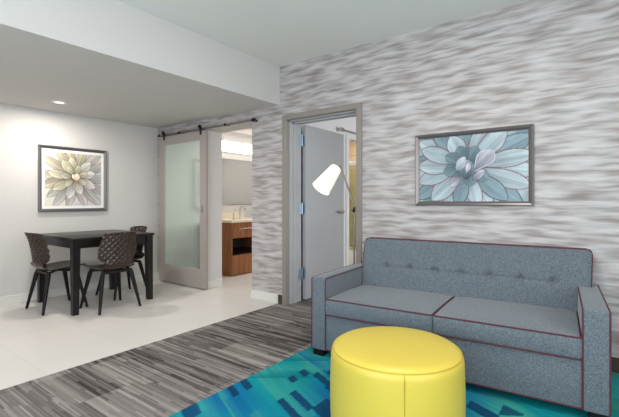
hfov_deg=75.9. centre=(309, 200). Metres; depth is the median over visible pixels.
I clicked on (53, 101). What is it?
recessed light
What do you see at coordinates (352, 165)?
screen
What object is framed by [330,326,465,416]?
pouf
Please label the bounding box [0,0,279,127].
ceiling
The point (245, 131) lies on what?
ceiling
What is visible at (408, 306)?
seat cushion
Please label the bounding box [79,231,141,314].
dining chair
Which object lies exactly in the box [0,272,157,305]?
baseboard
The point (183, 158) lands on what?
sliding door
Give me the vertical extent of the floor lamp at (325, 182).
1.565 m
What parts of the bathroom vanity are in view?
drawer, drawer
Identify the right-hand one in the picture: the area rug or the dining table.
the area rug
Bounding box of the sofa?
[311,237,611,416]
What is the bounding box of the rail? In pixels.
[339,127,355,133]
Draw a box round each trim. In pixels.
[205,122,252,129]
[282,102,361,304]
[289,110,355,303]
[346,134,355,265]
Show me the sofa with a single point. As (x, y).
(531, 321)
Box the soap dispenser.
[233,209,236,219]
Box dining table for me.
[37,229,153,315]
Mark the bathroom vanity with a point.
(236, 237)
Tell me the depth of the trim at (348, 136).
5.87 m
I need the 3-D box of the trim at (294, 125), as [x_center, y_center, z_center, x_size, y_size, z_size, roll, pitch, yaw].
[0.197,0.134,4.420,0.925,2.132,0.210,0,0,37]
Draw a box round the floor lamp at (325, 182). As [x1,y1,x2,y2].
[313,164,354,263]
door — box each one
[157,118,256,289]
[298,125,344,299]
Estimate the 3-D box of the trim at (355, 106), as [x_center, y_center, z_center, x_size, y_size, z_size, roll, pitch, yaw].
[0.120,0.104,4.315,1.047,2.192,0.070,0,0,37]
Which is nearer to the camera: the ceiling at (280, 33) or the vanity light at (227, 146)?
the ceiling at (280, 33)
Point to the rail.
(341, 129)
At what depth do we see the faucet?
6.82 m
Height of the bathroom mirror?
0.840 m
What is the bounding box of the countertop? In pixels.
[222,212,251,222]
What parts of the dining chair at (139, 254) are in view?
leg, leg, leg, leg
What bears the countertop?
on the bathroom vanity
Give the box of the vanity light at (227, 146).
[222,140,251,154]
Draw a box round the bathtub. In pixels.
[349,250,355,264]
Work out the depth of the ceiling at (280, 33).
3.41 m
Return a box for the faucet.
[239,205,245,218]
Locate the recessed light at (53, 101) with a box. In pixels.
[51,100,66,103]
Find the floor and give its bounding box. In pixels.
[0,273,618,416]
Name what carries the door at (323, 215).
in the wall at (552, 66)
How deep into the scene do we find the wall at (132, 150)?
5.12 m
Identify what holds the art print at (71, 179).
attached to the flower picture at (69, 178)
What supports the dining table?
on the floor
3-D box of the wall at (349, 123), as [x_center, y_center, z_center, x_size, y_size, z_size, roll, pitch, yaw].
[0.979,-0.100,6.557,0.120,2.600,4.150,0,0,37]
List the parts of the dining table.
leg, leg, leg, leg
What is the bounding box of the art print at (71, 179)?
[45,151,100,205]
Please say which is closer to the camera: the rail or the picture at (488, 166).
the picture at (488, 166)
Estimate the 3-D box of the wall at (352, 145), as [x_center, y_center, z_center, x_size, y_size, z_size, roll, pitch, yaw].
[0.634,-0.100,8.156,2.347,2.600,0.200,0,0,37]
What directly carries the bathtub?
on the floor
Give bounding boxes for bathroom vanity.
[222,222,251,276]
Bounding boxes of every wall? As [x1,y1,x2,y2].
[0,103,251,296]
[158,0,618,357]
[301,117,355,295]
[349,141,355,161]
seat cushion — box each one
[325,285,452,332]
[433,297,581,358]
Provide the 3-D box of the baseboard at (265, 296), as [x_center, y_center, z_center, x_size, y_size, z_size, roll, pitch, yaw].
[0.658,1.147,4.042,7.283,0.105,0.264,0,0,37]
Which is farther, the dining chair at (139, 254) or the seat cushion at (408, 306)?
the dining chair at (139, 254)
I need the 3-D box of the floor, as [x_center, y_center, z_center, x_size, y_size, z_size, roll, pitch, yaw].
[0.402,1.250,3.711,7.697,0.100,9.400,0,0,37]
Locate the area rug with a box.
[169,347,618,416]
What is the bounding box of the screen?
[349,161,355,249]
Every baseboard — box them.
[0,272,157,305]
[158,272,618,372]
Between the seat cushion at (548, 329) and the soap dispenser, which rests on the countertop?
the soap dispenser
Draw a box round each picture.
[38,144,106,211]
[415,124,533,205]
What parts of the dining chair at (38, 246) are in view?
leg, leg, leg, leg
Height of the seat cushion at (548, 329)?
0.141 m
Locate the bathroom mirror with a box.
[222,158,251,204]
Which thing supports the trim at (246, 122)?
attached to the wall at (552, 66)
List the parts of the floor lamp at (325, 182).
lamp shade, arm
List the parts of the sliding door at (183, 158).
glass panel, sliding door rail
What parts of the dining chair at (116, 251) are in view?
leg, leg, leg, leg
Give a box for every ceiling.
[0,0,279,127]
[117,0,528,66]
[231,128,251,134]
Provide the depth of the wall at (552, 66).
3.35 m
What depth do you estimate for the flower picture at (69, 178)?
5.12 m
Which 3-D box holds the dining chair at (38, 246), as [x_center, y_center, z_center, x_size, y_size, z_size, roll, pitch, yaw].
[-2.866,0.769,4.443,0.483,0.868,0.547,0,0,37]
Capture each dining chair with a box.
[24,232,87,315]
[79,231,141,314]
[95,226,146,300]

